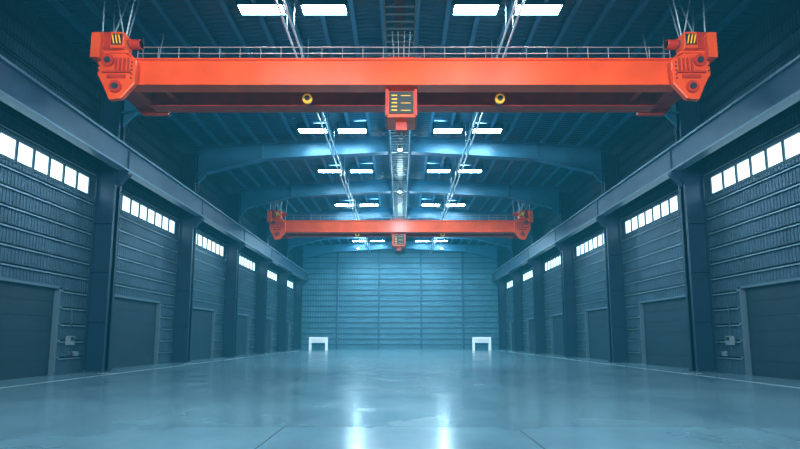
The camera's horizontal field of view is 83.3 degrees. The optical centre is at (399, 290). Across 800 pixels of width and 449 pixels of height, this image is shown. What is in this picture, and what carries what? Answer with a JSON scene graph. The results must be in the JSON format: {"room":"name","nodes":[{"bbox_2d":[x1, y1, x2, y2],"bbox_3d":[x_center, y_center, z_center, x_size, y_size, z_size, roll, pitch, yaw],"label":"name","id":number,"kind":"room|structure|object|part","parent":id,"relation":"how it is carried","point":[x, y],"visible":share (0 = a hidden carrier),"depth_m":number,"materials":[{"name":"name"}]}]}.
{"room":"empty industrial warehouse","nodes":[
{"label":"empty industrial warehouse","id":0,"kind":"room"},
{"bbox_2d":[0,0,298,374],"bbox_3d":[-15.240,-3.095,27.474,0.520,15.100,78.000,0,-6,0],"label":"wall","id":1,"kind":"structure","parent":0,"point":[46,224],"depth_m":21.17,"materials":[{"name":"blue"}]},
{"bbox_2d":[0,277,60,379],"bbox_3d":[-15.205,1.444,16.992,0.310,3.880,5.660,0,-6,0],"label":"door","id":2,"kind":"structure","parent":1,"relation":"in","point":[29,311],"depth_m":18.42,"materials":[{"name":"blue"}]},
{"bbox_2d":[0,128,91,196],"bbox_3d":[-15.150,-5.481,18.172,0.160,1.060,7.600,0,-6,0],"label":"window","id":3,"kind":"structure","parent":1,"relation":"in","point":[14,149],"depth_m":19.03,"materials":[{"name":"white glass"}]},
{"bbox_2d":[65,303,77,355],"bbox_3d":[-14.860,1.753,20.504,0.220,2.400,0.650,0,-6,0],"label":"control box","id":4,"kind":"object","parent":1,"relation":"attached to","point":[69,340],"visible":1,"depth_m":20.30,"materials":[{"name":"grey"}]},
{"bbox_2d":[110,295,160,368],"bbox_3d":[-15.205,2.322,25.346,0.310,3.880,5.660,0,-6,0],"label":"door","id":5,"kind":"structure","parent":1,"relation":"in","point":[136,321],"depth_m":25.86,"materials":[{"name":"blue"}]},
{"bbox_2d":[120,192,176,235],"bbox_3d":[-15.150,-4.602,26.526,0.160,1.060,7.600,0,-6,0],"label":"window","id":6,"kind":"structure","parent":1,"relation":"in","point":[130,206],"depth_m":26.87,"materials":[{"name":"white glass"}]},
{"bbox_2d":[190,307,215,359],"bbox_3d":[-15.205,3.200,33.700,0.310,3.880,5.660,0,-6,0],"label":"door","id":7,"kind":"structure","parent":1,"relation":"in","point":[203,320],"depth_m":34.77,"materials":[{"name":"blue metal"}]},
{"bbox_2d":[196,232,224,257],"bbox_3d":[-15.150,-3.724,34.880,0.160,1.060,7.600,0,-6,0],"label":"window","id":8,"kind":"structure","parent":1,"relation":"in","point":[202,241],"depth_m":35.79,"materials":[{"name":"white glass"}]},
{"bbox_2d":[236,314,249,354],"bbox_3d":[-15.205,4.078,42.054,0.310,3.880,5.660,0,-6,0],"label":"door","id":9,"kind":"structure","parent":1,"relation":"in","point":[242,343],"depth_m":43.60,"materials":[{"name":"blue"}]},
{"bbox_2d":[239,254,255,271],"bbox_3d":[-15.150,-2.846,43.234,0.160,1.060,7.600,0,-6,0],"label":"window","id":10,"kind":"structure","parent":1,"relation":"in","point":[244,262],"depth_m":44.56,"materials":[{"name":"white glass"}]},
{"bbox_2d":[265,318,272,351],"bbox_3d":[-15.205,4.956,50.408,0.310,3.880,5.660,0,-6,0],"label":"door","id":11,"kind":"structure","parent":1,"relation":"in","point":[269,322],"depth_m":52.62,"materials":[{"name":"blue"}]},
{"bbox_2d":[268,269,277,281],"bbox_3d":[-15.150,-1.968,51.588,0.160,1.060,7.600,0,-6,0],"label":"window","id":12,"kind":"structure","parent":1,"relation":"in","point":[272,275],"depth_m":53.50,"materials":[{"name":"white glass"}]},
{"bbox_2d":[286,321,289,349],"bbox_3d":[-15.205,5.834,58.762,0.310,3.880,5.660,0,-6,0],"label":"door","id":13,"kind":"structure","parent":1,"relation":"in","point":[287,322],"depth_m":61.08,"materials":[{"name":"blue"}]},
{"bbox_2d":[287,280,293,288],"bbox_3d":[-15.150,-1.090,59.942,0.160,1.060,7.600,0,-6,0],"label":"window","id":14,"kind":"structure","parent":1,"relation":"in","point":[289,283],"depth_m":61.93,"materials":[{"name":"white glass"}]},
{"bbox_2d":[0,349,799,448],"bbox_3d":[0.000,4.537,26.923,31.200,0.204,78.500,0,-6,0],"label":"floor","id":15,"kind":"structure","parent":0,"point":[306,398],"depth_m":10.76,"materials":[{"name":"concrete"}]},
{"bbox_2d":[79,86,125,372],"bbox_3d":[-14.445,-3.251,22.161,1.130,14.300,0.760,0,-6,0],"label":"steel column","id":16,"kind":"structure","parent":15,"relation":"on","point":[107,198],"depth_m":21.87,"materials":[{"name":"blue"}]},
{"bbox_2d":[121,98,678,126],"bbox_3d":[0.000,-9.944,22.865,27.900,3.360,0.520,0,-6,0],"label":"rafter","id":17,"kind":"object","parent":16,"relation":"attached to","point":[130,111],"visible":0.15,"depth_m":22.70,"materials":[{"name":"metal"}]},
{"bbox_2d":[170,153,198,362],"bbox_3d":[-14.445,-2.373,30.515,1.130,14.300,0.760,0,-6,0],"label":"steel column","id":18,"kind":"structure","parent":15,"relation":"on","point":[183,313],"depth_m":30.26,"materials":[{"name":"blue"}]},
{"bbox_2d":[197,136,602,183],"bbox_3d":[0.000,-9.066,31.219,27.900,3.360,0.520,0,-6,0],"label":"rafter","id":19,"kind":"object","parent":18,"relation":"attached to","point":[212,159],"visible":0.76,"depth_m":31.21,"materials":[{"name":"metal"}]},
{"bbox_2d":[222,192,240,356],"bbox_3d":[-14.445,-1.495,38.869,1.130,14.300,0.760,0,-6,0],"label":"steel column","id":20,"kind":"structure","parent":15,"relation":"on","point":[234,204],"depth_m":38.62,"materials":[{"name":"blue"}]},
{"bbox_2d":[240,179,559,215],"bbox_3d":[0.000,-8.188,39.573,27.900,3.360,0.520,0,-6,0],"label":"rafter","id":21,"kind":"object","parent":20,"relation":"on","point":[251,197],"visible":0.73,"depth_m":39.57,"materials":[{"name":"metal"}]},
{"bbox_2d":[253,218,268,353],"bbox_3d":[-14.445,-0.617,47.223,1.130,14.300,0.760,0,-6,0],"label":"steel column","id":22,"kind":"structure","parent":15,"relation":"on","point":[262,269],"depth_m":46.98,"materials":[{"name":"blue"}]},
{"bbox_2d":[268,206,531,237],"bbox_3d":[0.000,-7.310,47.927,27.900,3.360,0.520,0,-6,0],"label":"rafter","id":23,"kind":"object","parent":22,"relation":"on","point":[379,212],"visible":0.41,"depth_m":47.95,"materials":[{"name":"metal"}]},
{"bbox_2d":[277,238,287,350],"bbox_3d":[-14.445,0.261,55.577,1.130,14.300,0.760,0,-6,0],"label":"steel column","id":24,"kind":"structure","parent":15,"relation":"on","point":[282,287],"depth_m":55.32,"materials":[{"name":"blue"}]},
{"bbox_2d":[288,237,511,251],"bbox_3d":[0.000,-6.432,56.281,27.900,3.360,0.520,0,-6,0],"label":"rafter","id":25,"kind":"object","parent":24,"relation":"on","point":[294,241],"visible":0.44,"depth_m":56.20,"materials":[{"name":"metal"}]},
{"bbox_2d":[292,249,302,349],"bbox_3d":[-14.445,1.139,63.931,1.130,14.300,0.760,0,-6,0],"label":"steel column","id":26,"kind":"structure","parent":15,"relation":"on","point":[298,252],"depth_m":63.69,"materials":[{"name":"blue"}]},
{"bbox_2d":[302,241,497,262],"bbox_3d":[0.000,-5.554,64.635,27.900,3.360,0.520,0,-6,0],"label":"rafter","id":27,"kind":"object","parent":26,"relation":"on","point":[312,251],"visible":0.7,"depth_m":64.63,"materials":[{"name":"metal"}]},
{"bbox_2d":[309,337,327,349],"bbox_3d":[-10.900,7.045,60.093,2.400,1.750,0.800,0,-6,0],"label":"work table","id":28,"kind":"object","parent":15,"relation":"on","point":[311,339],"visible":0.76,"depth_m":59.79,"materials":[{"name":"white paint"}]},
{"bbox_2d":[472,337,490,349],"bbox_3d":[10.900,7.045,60.093,2.400,1.750,0.800,0,-6,0],"label":"work table","id":29,"kind":"object","parent":15,"relation":"on","point":[474,339],"visible":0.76,"depth_m":59.79,"materials":[{"name":"white paint"}]},
{"bbox_2d":[497,249,507,349],"bbox_3d":[14.445,1.139,63.931,1.130,14.300,0.760,0,-6,0],"label":"steel column","id":30,"kind":"structure","parent":15,"relation":"on","point":[500,252],"depth_m":63.69,"materials":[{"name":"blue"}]},
{"bbox_2d":[512,238,522,350],"bbox_3d":[14.445,0.261,55.577,1.130,14.300,0.760,0,-6,0],"label":"steel column","id":31,"kind":"structure","parent":15,"relation":"on","point":[517,287],"depth_m":55.32,"materials":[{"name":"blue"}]},
{"bbox_2d":[531,218,546,353],"bbox_3d":[14.445,-0.617,47.223,1.130,14.300,0.760,0,-6,0],"label":"steel column","id":32,"kind":"structure","parent":15,"relation":"on","point":[537,269],"depth_m":46.98,"materials":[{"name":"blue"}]},
{"bbox_2d":[559,192,577,356],"bbox_3d":[14.445,-1.495,38.869,1.130,14.300,0.760,0,-6,0],"label":"steel column","id":33,"kind":"structure","parent":15,"relation":"on","point":[565,204],"depth_m":38.62,"materials":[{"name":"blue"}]},
{"bbox_2d":[601,153,629,362],"bbox_3d":[14.445,-2.373,30.515,1.130,14.300,0.760,0,-6,0],"label":"steel column","id":34,"kind":"structure","parent":15,"relation":"on","point":[616,313],"depth_m":30.26,"materials":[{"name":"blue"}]},
{"bbox_2d":[674,98,720,372],"bbox_3d":[14.445,-3.251,22.161,1.130,14.300,0.760,0,-6,0],"label":"steel column","id":35,"kind":"structure","parent":15,"relation":"on","point":[692,198],"depth_m":21.86,"materials":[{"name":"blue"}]},
{"bbox_3d":[-14.445,-5.885,-2.901,1.130,14.300,0.760,0,-6,0],"label":"steel column","id":36,"kind":"structure","parent":15,"relation":"on","visible":0},
{"bbox_2d":[0,54,308,284],"bbox_3d":[-13.725,-5.696,27.697,0.550,2.120,77.700,0,-6,0],"label":"beam","id":37,"kind":"structure","parent":36,"relation":"attached to","point":[19,90],"depth_m":21.27,"materials":[{"name":"blue metal"}]},
{"bbox_2d":[22,0,777,247],"bbox_3d":[0.000,-11.040,28.561,31.000,1.170,78.500,0,-6,0],"label":"ceiling","id":38,"kind":"structure","parent":0,"point":[367,12],"depth_m":21.63,"materials":[{"name":"blue"}]},
{"bbox_2d":[236,0,286,15],"bbox_3d":[-5.750,-11.860,18.742,1.940,0.367,0.680,0,-6,0],"label":"skylight","id":39,"kind":"object","parent":38,"relation":"attached to","point":[245,7],"visible":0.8,"depth_m":18.67,"materials":[{"name":"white glass"}]},
{"bbox_2d":[297,123,327,133],"bbox_3d":[-5.750,-10.710,29.682,1.940,0.367,0.680,0,-6,0],"label":"skylight","id":40,"kind":"object","parent":38,"relation":"attached to","point":[315,128],"visible":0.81,"depth_m":29.42,"materials":[{"name":"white glass"}]},
{"bbox_2d":[275,0,370,253],"bbox_3d":[-4.440,-10.299,28.231,0.380,1.688,77.600,0,-6,0],"label":"conduit pipe","id":41,"kind":"object","parent":38,"relation":"hanging from","point":[276,1],"visible":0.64,"depth_m":25.91,"materials":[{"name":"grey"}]},
{"bbox_2d":[299,0,348,15],"bbox_3d":[-3.150,-11.937,18.750,1.940,0.522,0.680,0,-6,0],"label":"skylight","id":42,"kind":"object","parent":38,"relation":"attached to","point":[308,7],"visible":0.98,"depth_m":18.67,"materials":[{"name":"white glass"}]},
{"bbox_2d":[317,166,341,172],"bbox_3d":[-5.750,-9.957,36.843,1.940,0.367,0.680,0,-6,0],"label":"skylight","id":43,"kind":"object","parent":38,"relation":"attached to","point":[321,169],"visible":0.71,"depth_m":36.51,"materials":[{"name":"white glass"}]},
{"bbox_2d":[334,201,353,205],"bbox_3d":[-5.750,-8.975,46.191,1.940,0.367,0.680,0,-6,0],"label":"skylight","id":44,"kind":"object","parent":38,"relation":"attached to","point":[336,203],"visible":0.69,"depth_m":45.86,"materials":[{"name":"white glass"}]},
{"bbox_2d":[337,121,366,133],"bbox_3d":[-3.150,-10.787,29.690,1.940,0.522,0.680,0,-6,0],"label":"skylight","id":45,"kind":"object","parent":38,"relation":"attached to","point":[356,127],"visible":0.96,"depth_m":29.37,"materials":[{"name":"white glass"}]},
{"bbox_2d":[352,238,365,241],"bbox_3d":[-5.750,-7.177,63.297,1.940,0.367,0.680,0,-6,0],"label":"skylight","id":46,"kind":"object","parent":38,"relation":"attached to","point":[353,239],"visible":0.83,"depth_m":62.96,"materials":[{"name":"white glass"}]},
{"bbox_2d":[349,164,373,172],"bbox_3d":[-3.150,-10.034,36.851,1.940,0.522,0.680,0,-6,0],"label":"skylight","id":47,"kind":"object","parent":38,"relation":"attached to","point":[364,168],"visible":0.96,"depth_m":36.52,"materials":[{"name":"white glass"}]},
{"bbox_2d":[360,199,378,205],"bbox_3d":[-3.150,-9.052,46.199,1.940,0.522,0.680,0,-6,0],"label":"skylight","id":48,"kind":"object","parent":38,"relation":"attached to","point":[371,202],"visible":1,"depth_m":45.87,"materials":[{"name":"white glass"}]},
{"bbox_2d":[371,237,384,241],"bbox_3d":[-3.150,-7.254,63.305,1.940,0.522,0.680,0,-6,0],"label":"skylight","id":49,"kind":"object","parent":38,"relation":"attached to","point":[379,239],"visible":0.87,"depth_m":62.98,"materials":[{"name":"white glass"}]},
{"bbox_2d":[47,0,752,245],"bbox_3d":[0.000,-10.796,28.324,27.700,1.075,77.880,0,-6,0],"label":"ceiling beams","id":50,"kind":"structure","parent":38,"relation":"attached to","point":[56,4],"depth_m":21.24,"materials":[{"name":"blue metal"}]},
{"bbox_2d":[383,0,416,253],"bbox_3d":[0.000,-10.412,28.243,1.260,1.914,77.600,0,-6,0],"label":"cable tray","id":51,"kind":"object","parent":38,"relation":"hanging from","point":[399,6],"visible":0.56,"depth_m":19.71,"materials":[{"name":"grey metal"}]},
{"bbox_2d":[267,200,532,255],"bbox_3d":[0.000,-6.226,41.594,23.851,6.239,3.030,0,-6,0],"label":"crane","id":52,"kind":"object","parent":38,"relation":"hanging from","point":[398,228],"visible":0.98,"depth_m":40.63,"materials":[{"name":"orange metal"}]},
{"bbox_3d":[-11.025,-6.666,40.619,1.650,1.150,1.000,0,-6,0],"label":"drive motor","id":53,"kind":"part","parent":52,"relation":"part of","materials":[{"name":"red metal"}]},
{"bbox_3d":[0.000,-6.514,41.709,20.828,0.516,2.076,0,-6,0],"label":"handrail","id":54,"kind":"part","parent":52,"relation":"part of","materials":[{"name":"metal"}]},
{"bbox_3d":[11.025,-6.666,40.619,1.650,1.150,1.000,0,-6,0],"label":"drive motor","id":55,"kind":"part","parent":52,"relation":"part of","materials":[{"name":"red metal"}]},
{"bbox_2d":[90,0,717,143],"bbox_3d":[0.150,-8.781,18.484,23.851,5.989,3.030,0,-6,0],"label":"crane","id":56,"kind":"object","parent":38,"relation":"hanging from","point":[398,87],"visible":1,"depth_m":17.57,"materials":[{"name":"orange paint"}]},
{"bbox_3d":[-10.875,-9.345,17.523,1.650,1.150,1.000,0,-6,0],"label":"drive motor","id":57,"kind":"part","parent":56,"relation":"part of","materials":[{"name":"red metal"}]},
{"bbox_3d":[0.150,-9.193,18.613,20.828,0.516,2.076,0,-6,0],"label":"handrail","id":58,"kind":"part","parent":56,"relation":"part of","materials":[{"name":"grey paint"}]},
{"bbox_3d":[11.175,-9.345,17.523,1.650,1.150,1.000,0,-6,0],"label":"drive motor","id":59,"kind":"part","parent":56,"relation":"part of","materials":[{"name":"red metal"}]},
{"bbox_2d":[415,237,428,241],"bbox_3d":[3.150,-7.254,63.305,1.940,0.522,0.680,0,-6,0],"label":"skylight","id":60,"kind":"object","parent":38,"relation":"attached to","point":[417,239],"visible":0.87,"depth_m":62.98,"materials":[{"name":"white glass"}]},
{"bbox_2d":[421,199,439,205],"bbox_3d":[3.150,-9.052,46.199,1.940,0.522,0.680,0,-6,0],"label":"skylight","id":61,"kind":"object","parent":38,"relation":"attached to","point":[424,202],"visible":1,"depth_m":45.87,"materials":[{"name":"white glass"}]},
{"bbox_2d":[426,164,450,172],"bbox_3d":[3.150,-10.034,36.851,1.940,0.522,0.680,0,-6,0],"label":"skylight","id":62,"kind":"object","parent":38,"relation":"attached to","point":[430,168],"visible":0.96,"depth_m":36.52,"materials":[{"name":"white glass"}]},
{"bbox_2d":[434,238,447,241],"bbox_3d":[5.750,-7.177,63.297,1.940,0.367,0.680,0,-6,0],"label":"skylight","id":63,"kind":"object","parent":38,"relation":"attached to","point":[438,239],"visible":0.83,"depth_m":62.96,"materials":[{"name":"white glass"}]},
{"bbox_2d":[433,121,462,133],"bbox_3d":[3.150,-10.787,29.690,1.940,0.522,0.680,0,-6,0],"label":"skylight","id":64,"kind":"object","parent":38,"relation":"attached to","point":[439,127],"visible":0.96,"depth_m":29.37,"materials":[{"name":"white glass"}]},
{"bbox_2d":[446,201,465,205],"bbox_3d":[5.750,-8.975,46.191,1.940,0.367,0.680,0,-6,0],"label":"skylight","id":65,"kind":"object","parent":38,"relation":"attached to","point":[452,203],"visible":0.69,"depth_m":45.86,"materials":[{"name":"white glass"}]},
{"bbox_2d":[458,166,482,172],"bbox_3d":[5.750,-9.957,36.843,1.940,0.367,0.680,0,-6,0],"label":"skylight","id":66,"kind":"object","parent":38,"relation":"attached to","point":[466,169],"visible":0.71,"depth_m":36.51,"materials":[{"name":"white glass"}]},
{"bbox_2d":[451,0,500,15],"bbox_3d":[3.150,-11.937,18.750,1.940,0.522,0.680,0,-6,0],"label":"skylight","id":67,"kind":"object","parent":38,"relation":"attached to","point":[458,7],"visible":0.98,"depth_m":18.67,"materials":[{"name":"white glass"}]},
{"bbox_2d":[429,0,524,253],"bbox_3d":[4.440,-10.299,28.231,0.380,1.688,77.600,0,-6,0],"label":"conduit pipe","id":68,"kind":"object","parent":38,"relation":"hanging from","point":[523,1],"visible":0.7,"depth_m":25.81,"materials":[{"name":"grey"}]},
{"bbox_2d":[472,123,502,133],"bbox_3d":[5.750,-10.710,29.682,1.940,0.367,0.680,0,-6,0],"label":"skylight","id":69,"kind":"object","parent":38,"relation":"attached to","point":[484,128],"visible":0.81,"depth_m":29.42,"materials":[{"name":"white glass"}]},
{"bbox_2d":[513,0,563,15],"bbox_3d":[5.750,-11.860,18.742,1.940,0.367,0.680,0,-6,0],"label":"skylight","id":70,"kind":"object","parent":38,"relation":"attached to","point":[531,7],"visible":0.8,"depth_m":18.67,"materials":[{"name":"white glass"}]},
{"bbox_2d":[299,248,500,348],"bbox_3d":[0.000,0.589,66.352,31.000,15.900,0.700,0,-6,0],"label":"wall","id":71,"kind":"structure","parent":0,"point":[380,299],"depth_m":66.18,"materials":[{"name":"blue metal"}]},
{"bbox_2d":[501,0,799,374],"bbox_3d":[15.240,-3.095,27.474,0.520,15.100,78.000,0,-6,0],"label":"wall","id":72,"kind":"structure","parent":0,"point":[754,223],"depth_m":21.20,"materials":[{"name":"blue metal"}]},
{"bbox_2d":[506,280,512,288],"bbox_3d":[15.150,-1.090,59.942,0.160,1.060,7.600,0,-6,0],"label":"window","id":73,"kind":"structure","parent":72,"relation":"in","point":[509,283],"depth_m":61.93,"materials":[{"name":"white glass"}]},
{"bbox_2d":[510,321,513,349],"bbox_3d":[15.205,5.834,58.762,0.310,3.880,5.660,0,-6,0],"label":"door","id":74,"kind":"structure","parent":72,"relation":"in","point":[511,322],"depth_m":61.08,"materials":[{"name":"blue"}]},
{"bbox_2d":[522,269,531,281],"bbox_3d":[15.150,-1.968,51.588,0.160,1.060,7.600,0,-6,0],"label":"window","id":75,"kind":"structure","parent":72,"relation":"in","point":[527,275],"depth_m":53.50,"materials":[{"name":"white glass"}]},
{"bbox_2d":[527,318,534,351],"bbox_3d":[15.205,4.956,50.408,0.310,3.880,5.660,0,-6,0],"label":"door","id":76,"kind":"structure","parent":72,"relation":"in","point":[530,322],"depth_m":52.62,"materials":[{"name":"blue metal"}]},
{"bbox_2d":[544,254,560,271],"bbox_3d":[15.150,-2.846,43.234,0.160,1.060,7.600,0,-6,0],"label":"window","id":77,"kind":"structure","parent":72,"relation":"in","point":[554,262],"depth_m":44.56,"materials":[{"name":"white glass"}]},
{"bbox_2d":[550,314,563,354],"bbox_3d":[15.205,4.078,42.054,0.310,3.880,5.660,0,-6,0],"label":"door","id":78,"kind":"structure","parent":72,"relation":"in","point":[557,343],"depth_m":43.60,"materials":[{"name":"blue metal"}]},
{"bbox_2d":[575,232,603,257],"bbox_3d":[15.150,-3.724,34.880,0.160,1.060,7.600,0,-6,0],"label":"window","id":79,"kind":"structure","parent":72,"relation":"in","point":[597,241],"depth_m":35.79,"materials":[{"name":"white glass"}]},
{"bbox_2d":[584,307,609,359],"bbox_3d":[15.205,3.200,33.700,0.310,3.880,5.660,0,-6,0],"label":"door","id":80,"kind":"structure","parent":72,"relation":"in","point":[596,320],"depth_m":34.77,"materials":[{"name":"blue metal"}]},
{"bbox_2d":[623,192,679,235],"bbox_3d":[15.150,-4.602,26.526,0.160,1.060,7.600,0,-6,0],"label":"window","id":81,"kind":"structure","parent":72,"relation":"in","point":[669,206],"depth_m":26.88,"materials":[{"name":"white glass"}]},
{"bbox_2d":[639,295,689,368],"bbox_3d":[15.205,2.322,25.346,0.310,3.880,5.660,0,-6,0],"label":"door","id":82,"kind":"structure","parent":72,"relation":"in","point":[663,321],"depth_m":25.86,"materials":[{"name":"blue metal"}]},
{"bbox_2d":[722,303,734,355],"bbox_3d":[14.860,1.753,20.504,0.220,2.400,0.650,0,-6,0],"label":"control box","id":83,"kind":"object","parent":72,"relation":"attached to","point":[730,340],"visible":1,"depth_m":20.30,"materials":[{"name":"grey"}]},
{"bbox_2d":[708,128,799,196],"bbox_3d":[15.150,-5.481,18.172,0.160,1.060,7.600,0,-6,0],"label":"window","id":84,"kind":"structure","parent":72,"relation":"in","point":[785,149],"depth_m":19.03,"materials":[{"name":"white glass"}]},
{"bbox_2d":[739,277,799,379],"bbox_3d":[15.205,1.444,16.992,0.310,3.880,5.660,0,-6,0],"label":"door","id":85,"kind":"structure","parent":72,"relation":"in","point":[770,311],"depth_m":18.42,"materials":[{"name":"blue"}]},
{"bbox_3d":[14.445,-5.885,-2.901,1.130,14.300,0.760,0,-6,0],"label":"steel column","id":86,"kind":"structure","parent":0,"visible":0},
{"bbox_2d":[491,54,799,284],"bbox_3d":[13.725,-5.696,27.697,0.550,2.120,77.700,0,-6,0],"label":"beam","id":87,"kind":"structure","parent":86,"relation":"on","point":[780,90],"depth_m":21.27,"materials":[{"name":"blue metal"}]}
]}

